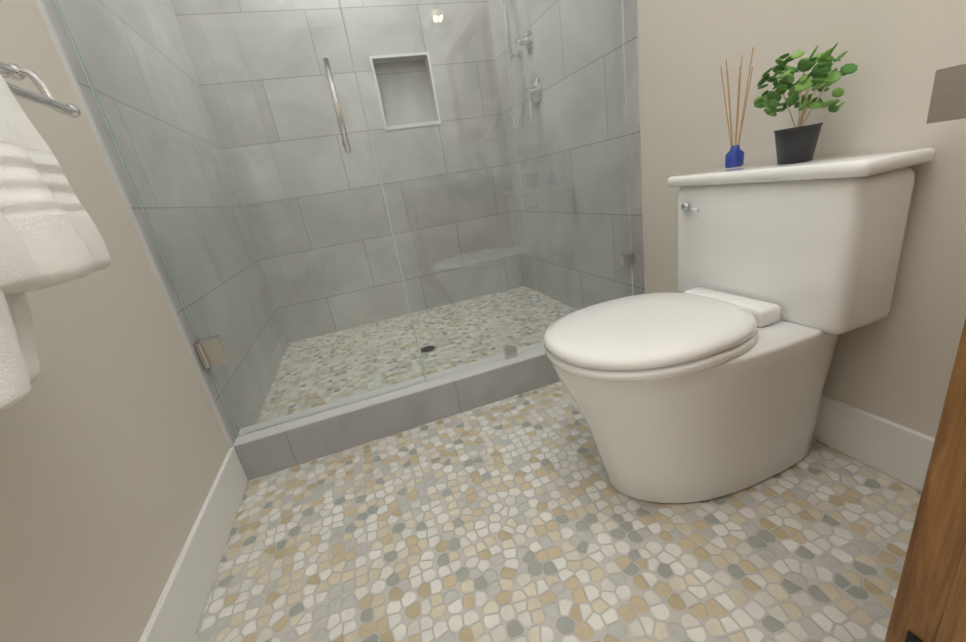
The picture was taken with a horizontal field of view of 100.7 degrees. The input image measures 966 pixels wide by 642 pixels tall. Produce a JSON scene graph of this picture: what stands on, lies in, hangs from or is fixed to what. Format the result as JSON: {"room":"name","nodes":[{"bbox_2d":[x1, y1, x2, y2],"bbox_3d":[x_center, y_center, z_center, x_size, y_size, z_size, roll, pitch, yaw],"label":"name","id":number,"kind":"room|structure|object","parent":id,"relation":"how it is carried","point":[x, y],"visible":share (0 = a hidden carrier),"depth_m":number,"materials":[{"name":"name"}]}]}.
{"room":"bathroom","nodes":[
{"label":"bathroom","id":0,"kind":"room"},
{"bbox_2d":[0,0,287,641],"bbox_3d":[-0.717,-0.329,0.011,0.108,2.467,4.790,-15,20,-15],"label":"wall","id":1,"kind":"structure","parent":0,"point":[114,447],"depth_m":0.92,"materials":[{"name":"beige paint"}]},
{"bbox_2d":[0,61,110,410],"bbox_3d":[-0.591,-0.139,0.377,0.236,0.465,0.936,-15,20,-15],"label":"towel","id":2,"kind":"object","parent":1,"relation":"attached to","point":[50,235],"visible":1,"depth_m":0.44,"materials":[{"name":"white fabric"}]},
{"bbox_2d":[35,0,232,447],"bbox_3d":[-0.989,-0.576,0.970,0.009,2.120,0.013,-15,20,-15],"label":"trim","id":3,"kind":"structure","parent":1,"relation":"attached to","point":[86,109],"depth_m":1.06,"materials":[{"name":"white"}]},
{"bbox_2d":[139,447,247,641],"bbox_3d":[-0.283,0.912,-0.181,0.014,0.140,3.312,-15,20,-15],"label":"baseboard","id":4,"kind":"structure","parent":1,"relation":"attached to","point":[177,613],"depth_m":0.95,"materials":[{"name":"white"}]},
{"bbox_2d":[171,0,523,343],"bbox_3d":[-0.662,-1.163,2.388,1.614,2.466,0.154,-15,20,-15],"label":"wall","id":5,"kind":"structure","parent":0,"point":[393,138],"depth_m":2.37,"materials":[{"name":"grey tile"}]},
{"bbox_2d":[193,381,921,641],"bbox_3d":[0.488,0.807,0.059,1.630,0.060,3.314,-15,20,-15],"label":"floor","id":6,"kind":"structure","parent":0,"point":[518,518],"depth_m":0.92,"materials":[{"name":"tile"}]},
{"bbox_2d":[234,354,560,480],"bbox_3d":[-0.067,0.292,1.601,1.630,0.196,0.120,-15,20,-15],"label":"curb","id":7,"kind":"object","parent":6,"relation":"on","point":[287,449],"visible":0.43,"depth_m":1.46,"materials":[{"name":"tile"}]},
{"bbox_2d":[233,342,544,446],"bbox_3d":[-0.083,0.199,1.569,1.612,0.004,0.112,-15,20,-15],"label":"trim","id":8,"kind":"structure","parent":7,"relation":"on","point":[489,365],"depth_m":1.49,"materials":[{"name":"grey tile"}]},
{"bbox_2d":[54,0,633,436],"bbox_3d":[-0.231,-0.712,1.240,1.611,1.960,0.082,-15,20,-15],"label":"glass","id":9,"kind":"object","parent":8,"relation":"on","point":[212,352],"visible":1,"depth_m":1.29,"materials":[{"name":"clear glass"}]},
{"bbox_2d":[256,286,576,423],"bbox_3d":[-0.264,0.155,2.193,1.630,0.129,1.156,-15,20,-15],"label":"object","id":10,"kind":"structure","parent":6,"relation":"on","point":[469,308],"depth_m":2.10,"materials":[{"name":"stone"}]},
{"bbox_2d":[418,345,437,353],"bbox_3d":[-0.279,0.143,2.032,0.100,0.003,0.100,-15,20,-15],"label":"shower drain","id":11,"kind":"object","parent":10,"relation":"attached to","point":[434,347],"depth_m":2.02,"materials":[{"name":"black metal"}]},
{"bbox_2d":[543,147,935,503],"bbox_3d":[0.503,0.041,1.010,0.725,0.749,0.494,-15,20,-15],"label":"toilet","id":12,"kind":"object","parent":6,"relation":"on","point":[706,381],"visible":1,"depth_m":0.89,"materials":[{"name":"white ceramic"}]},
{"bbox_2d":[720,47,753,167],"bbox_3d":[0.656,-0.542,1.040,0.061,0.270,0.080,-15,20,-15],"label":"reed diffuser","id":13,"kind":"object","parent":12,"relation":"on","point":[734,156],"visible":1,"depth_m":1.05,"materials":[{"name":"blue glass"}]},
{"bbox_2d":[754,42,857,163],"bbox_3d":[0.697,-0.473,0.883,0.142,0.230,0.171,-15,20,-15],"label":"potted plant","id":14,"kind":"object","parent":12,"relation":"on","point":[798,143],"visible":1,"depth_m":0.86,"materials":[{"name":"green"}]},
{"bbox_2d":[884,64,965,641],"bbox_3d":[0.864,0.202,0.050,0.627,0.960,1.032,-15,20,-15],"label":"bathroom vanity","id":15,"kind":"object","parent":6,"relation":"on","point":[929,605],"visible":1,"depth_m":0.42,"materials":[{"name":"brown wood"}]},
{"bbox_2d":[488,0,965,437],"bbox_3d":[0.894,-0.750,0.450,0.108,2.467,4.790,-15,20,-15],"label":"wall","id":16,"kind":"structure","parent":0,"point":[896,365],"depth_m":1.13,"materials":[{"name":"beige paint"}]},
{"bbox_2d":[502,0,541,130],"bbox_3d":[0.090,-1.513,1.981,0.246,1.093,0.371,-15,20,-15],"label":"shower fixture","id":17,"kind":"object","parent":16,"relation":"attached to","point":[529,45],"depth_m":2.07,"materials":[{"name":"silver metal"}]},
{"bbox_2d":[813,395,934,491],"bbox_3d":[0.875,0.223,1.247,0.014,0.140,1.082,-15,20,-15],"label":"baseboard","id":18,"kind":"structure","parent":16,"relation":"attached to","point":[900,453],"depth_m":0.98,"materials":[{"name":"white"}]}
]}

